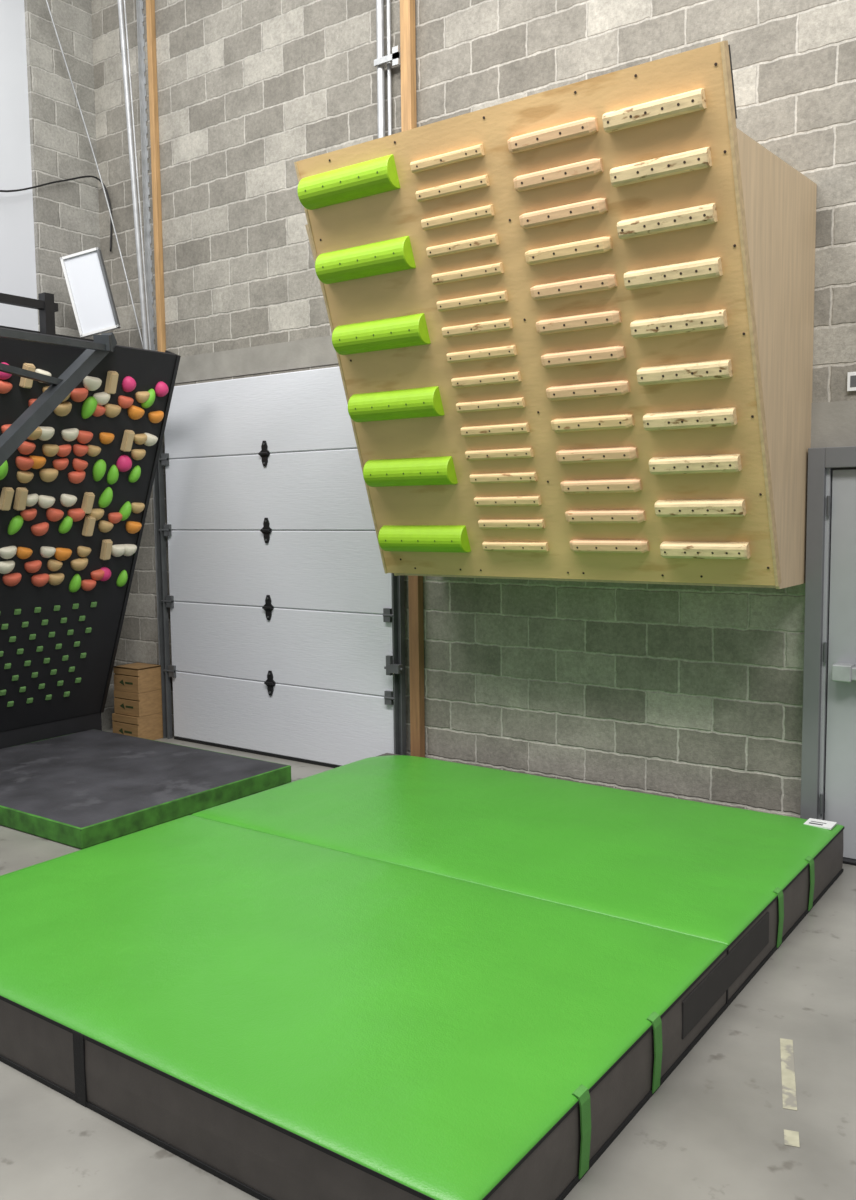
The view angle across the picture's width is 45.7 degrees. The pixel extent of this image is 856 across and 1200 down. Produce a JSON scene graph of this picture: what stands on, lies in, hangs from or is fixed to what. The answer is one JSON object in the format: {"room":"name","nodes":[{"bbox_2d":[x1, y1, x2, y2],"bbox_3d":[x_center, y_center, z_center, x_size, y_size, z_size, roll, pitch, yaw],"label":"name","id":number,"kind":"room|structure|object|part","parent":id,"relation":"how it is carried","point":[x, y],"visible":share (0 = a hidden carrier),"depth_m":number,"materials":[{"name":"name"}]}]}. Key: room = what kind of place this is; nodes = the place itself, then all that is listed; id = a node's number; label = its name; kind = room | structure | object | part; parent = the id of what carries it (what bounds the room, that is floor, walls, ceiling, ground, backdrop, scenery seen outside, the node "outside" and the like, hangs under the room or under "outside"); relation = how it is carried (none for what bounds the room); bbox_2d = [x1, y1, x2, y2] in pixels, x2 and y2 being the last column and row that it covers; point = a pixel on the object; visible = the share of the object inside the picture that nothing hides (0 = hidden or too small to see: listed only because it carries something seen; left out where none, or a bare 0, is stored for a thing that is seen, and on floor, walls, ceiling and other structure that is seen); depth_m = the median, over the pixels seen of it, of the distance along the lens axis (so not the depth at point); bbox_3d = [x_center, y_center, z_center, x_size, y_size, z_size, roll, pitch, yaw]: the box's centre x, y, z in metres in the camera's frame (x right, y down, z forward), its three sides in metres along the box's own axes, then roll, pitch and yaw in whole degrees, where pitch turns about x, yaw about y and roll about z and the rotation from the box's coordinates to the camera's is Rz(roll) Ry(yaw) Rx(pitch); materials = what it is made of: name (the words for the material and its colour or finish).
{"room":"climbing gym","nodes":[
{"label":"climbing gym","id":0,"kind":"room"},
{"bbox_2d":[0,0,115,729],"bbox_3d":[-5.495,-2.284,5.612,0.200,7.600,9.050,3,6,35],"label":"wall","id":1,"kind":"structure","parent":0,"point":[66,213],"depth_m":8.54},
{"bbox_2d":[0,175,111,251],"bbox_3d":[-3.354,-3.311,8.300,0.102,0.632,1.656,4,7,42],"label":"cable","id":2,"kind":"object","parent":1,"relation":"attached to","point":[97,178],"visible":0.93,"depth_m":8.73,"materials":[{"name":"rubber"}]},
{"bbox_2d":[0,728,855,1199],"bbox_3d":[-1.938,1.730,3.439,17.000,0.100,9.050,3,6,35],"label":"floor","id":3,"kind":"structure","parent":0,"point":[714,1128],"depth_m":3.26,"materials":[{"name":"concrete"}]},
{"bbox_2d":[0,292,180,748],"bbox_3d":[-3.515,-0.342,6.018,2.295,3.626,5.632,0,5,12],"label":"wall","id":4,"kind":"structure","parent":3,"relation":"on","point":[83,421],"depth_m":7.75,"materials":[{"name":"black wood"}]},
{"bbox_3d":[-3.390,-2.037,6.995,0.080,0.420,1.900,3,6,35],"label":"rail","id":5,"kind":"part","parent":4,"relation":"part of","materials":[{"name":"black metal"}]},
{"bbox_3d":[-3.284,-0.344,7.450,1.306,3.365,2.500,3,6,35],"label":"support frame","id":6,"kind":"part","parent":4,"relation":"part of","materials":[{"name":"black metal"}]},
{"bbox_2d":[60,247,120,337],"bbox_3d":[-2.725,-2.479,8.204,0.468,0.708,0.045,0,5,5],"label":"panel","id":7,"kind":"object","parent":4,"relation":"on","point":[85,274],"visible":0.97,"depth_m":8.20,"materials":[{"name":"plastic"}]},
{"bbox_3d":[-2.435,-0.491,8.388,1.278,2.985,0.030,3,6,35],"label":"rail","id":8,"kind":"part","parent":4,"relation":"part of","materials":[{"name":"black metal"}]},
{"bbox_2d":[112,713,162,739],"bbox_3d":[-2.531,1.098,8.892,0.345,0.225,0.292,3,6,35],"label":"wooden crate","id":9,"kind":"object","parent":3,"relation":"on","point":[150,727],"visible":0.69,"depth_m":8.78,"materials":[{"name":"brown wood"}]},
{"bbox_2d":[114,689,161,716],"bbox_3d":[-2.525,0.883,8.879,0.337,0.203,0.272,3,6,35],"label":"wooden crate","id":10,"kind":"object","parent":9,"relation":"on","point":[126,703],"visible":0.93,"depth_m":8.77,"materials":[{"name":"brown wood"}]},
{"bbox_2d":[113,662,161,692],"bbox_3d":[-2.524,0.676,8.858,0.329,0.208,0.272,3,6,35],"label":"wooden crate","id":11,"kind":"object","parent":10,"relation":"on","point":[138,677],"visible":0.94,"depth_m":8.76,"materials":[{"name":"brown wood"}]},
{"bbox_2d":[0,729,290,848],"bbox_3d":[-2.442,1.268,7.319,2.300,0.154,1.780,3,6,35],"label":"mat","id":12,"kind":"object","parent":3,"relation":"on","point":[85,789],"visible":1,"depth_m":6.92,"materials":[{"name":"grey fabric"}]},
{"bbox_2d":[400,0,424,757],"bbox_3d":[-0.116,-2.367,7.024,0.095,7.400,0.066,3,6,35],"label":"wooden post","id":13,"kind":"object","parent":3,"relation":"on","point":[407,7],"visible":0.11,"depth_m":7.20,"materials":[{"name":"brown wood"}]},
{"bbox_2d":[0,753,843,1199],"bbox_3d":[-0.095,1.395,4.852,3.114,0.281,3.666,3,6,35],"label":"mat","id":14,"kind":"object","parent":3,"relation":"on","point":[387,976],"visible":1,"depth_m":3.79,"materials":[{"name":"green plastic"}]},
{"bbox_2d":[780,1038,799,1146],"bbox_3d":[1.217,1.644,3.426,0.044,0.002,0.660,1,5,18],"label":"tape","id":15,"kind":"object","parent":3,"relation":"on","point":[791,1138],"visible":1,"depth_m":3.44,"materials":[{"name":"beige plastic"}]},
{"bbox_2d":[91,0,855,817],"bbox_3d":[2.333,-2.358,5.447,12.720,7.600,0.200,3,6,35],"label":"wall","id":16,"kind":"structure","parent":0,"point":[686,692],"depth_m":6.75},
{"bbox_2d":[117,0,150,349],"bbox_3d":[-2.435,-3.921,8.338,0.082,4.082,0.262,3,6,35],"label":"rail","id":17,"kind":"object","parent":16,"relation":"attached to","point":[128,104],"visible":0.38,"depth_m":8.38,"materials":[{"name":"metal"}]},
{"bbox_2d":[46,0,143,348],"bbox_3d":[-2.830,-3.727,8.576,0.814,3.304,0.330,-1,5,-7],"label":"steel cable","id":18,"kind":"object","parent":17,"relation":"attached to","point":[46,0],"visible":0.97,"depth_m":8.66,"materials":[{"name":"grey metal"}]},
{"bbox_2d":[136,0,160,664],"bbox_3d":[-2.364,-2.305,8.677,0.045,7.000,0.039,3,6,35],"label":"perforated angle","id":19,"kind":"object","parent":16,"relation":"attached to","point":[139,3],"visible":0.5,"depth_m":8.58,"materials":[{"name":"metal"}]},
{"bbox_2d":[146,0,165,351],"bbox_3d":[-2.277,-4.112,8.436,0.055,4.120,0.049,3,6,35],"label":"batten","id":20,"kind":"object","parent":16,"relation":"attached to","point":[150,4],"visible":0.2,"depth_m":8.47,"materials":[{"name":"brown wood"}]},
{"bbox_2d":[154,441,171,738],"bbox_3d":[-2.291,-0.335,8.752,0.061,3.100,0.053,3,6,35],"label":"door track","id":21,"kind":"object","parent":16,"relation":"attached to","point":[159,475],"visible":0.64,"depth_m":8.77,"materials":[{"name":"grey metal"}]},
{"bbox_2d":[175,335,338,383],"bbox_3d":[-1.194,-1.885,7.903,2.670,0.210,0.018,3,6,35],"label":"lintel","id":22,"kind":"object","parent":16,"relation":"attached to","point":[318,351],"depth_m":7.99,"materials":[{"name":"concrete"}]},
{"bbox_2d":[159,367,394,767],"bbox_3d":[-1.262,-0.243,8.038,2.520,3.018,0.071,3,6,35],"label":"door","id":23,"kind":"structure","parent":16,"relation":"in","point":[281,641],"depth_m":7.98,"materials":[{"name":"white metal"}]},
{"bbox_3d":[-1.246,-1.447,7.931,2.410,0.601,0.040,3,6,35],"label":"panel","id":24,"kind":"part","parent":23,"relation":"part of","materials":[{"name":"white metal"}]},
{"bbox_3d":[-1.239,-0.847,7.984,2.410,0.596,0.040,3,6,35],"label":"panel","id":25,"kind":"part","parent":23,"relation":"part of","materials":[{"name":"white metal"}]},
{"bbox_3d":[-1.232,-0.244,8.036,2.410,0.606,0.040,3,6,35],"label":"panel","id":26,"kind":"part","parent":23,"relation":"part of","materials":[{"name":"white metal"}]},
{"bbox_3d":[-1.226,0.361,8.089,2.410,0.601,0.040,3,6,35],"label":"panel","id":27,"kind":"part","parent":23,"relation":"part of","materials":[{"name":"white metal"}]},
{"bbox_3d":[-1.219,0.951,8.140,2.410,0.576,0.040,3,6,35],"label":"panel","id":28,"kind":"part","parent":23,"relation":"part of","materials":[{"name":"white metal"}]},
{"bbox_2d":[374,0,399,137],"bbox_3d":[-0.272,-3.942,6.973,0.221,4.250,0.082,3,6,35],"label":"conduit","id":29,"kind":"object","parent":16,"relation":"attached to","point":[394,57],"visible":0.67,"depth_m":7.02,"materials":[{"name":"metal"}]},
{"bbox_2d":[384,573,405,754],"bbox_3d":[-0.236,-0.228,7.253,0.160,3.100,0.108,3,6,35],"label":"door track","id":30,"kind":"object","parent":16,"relation":"attached to","point":[398,668],"visible":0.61,"depth_m":7.32,"materials":[{"name":"grey metal"}]},
{"bbox_2d":[294,40,816,588],"bbox_3d":[0.639,-1.293,5.711,2.562,2.410,1.503,3,6,35],"label":"board","id":31,"kind":"object","parent":16,"relation":"attached to","point":[572,325],"visible":1,"depth_m":5.27,"materials":[{"name":"brown wood"}]},
{"bbox_3d":[-0.304,-1.225,6.501,0.020,2.160,1.332,3,6,35],"label":"panel","id":32,"kind":"part","parent":31,"relation":"part of","materials":[{"name":"brown wood"}]},
{"bbox_3d":[0.949,-0.142,6.192,2.468,0.018,0.535,3,6,35],"label":"panel","id":33,"kind":"part","parent":31,"relation":"part of","materials":[{"name":"brown wood"}]},
{"bbox_3d":[0.327,-2.289,5.097,2.408,0.311,0.199,3,6,35],"label":"backing frame","id":34,"kind":"part","parent":31,"relation":"part of","materials":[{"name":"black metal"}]},
{"bbox_3d":[1.719,-1.122,5.057,0.020,2.160,1.332,3,6,35],"label":"panel","id":35,"kind":"part","parent":31,"relation":"part of","materials":[{"name":"brown wood"}]},
{"bbox_2d":[800,446,855,865],"bbox_3d":[2.603,0.328,5.293,1.240,2.270,0.150,3,6,35],"label":"door","id":36,"kind":"structure","parent":16,"relation":"in","point":[828,763],"depth_m":5.57,"materials":[{"name":"metal"}]},
{"bbox_2d":[811,400,855,447],"bbox_3d":[2.616,-0.934,5.255,1.320,0.250,0.022,3,6,35],"label":"concrete block","id":37,"kind":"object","parent":16,"relation":"attached to","point":[833,424],"depth_m":5.53,"materials":[{"name":"concrete"}]},
{"bbox_2d":[847,372,855,390],"bbox_3d":[2.317,-1.171,5.427,0.145,0.100,0.014,3,6,35],"label":"wall sign","id":38,"kind":"object","parent":16,"relation":"attached to","point":[851,379],"visible":1,"depth_m":5.45,"materials":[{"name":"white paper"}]},
{"bbox_2d":[850,375,855,386],"bbox_3d":[2.314,-1.171,5.423,0.115,0.060,0.003,3,6,35],"label":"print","id":39,"kind":"object","parent":38,"relation":"attached to","point":[852,377],"depth_m":5.45,"materials":[{"name":"grey paper"}]}
]}

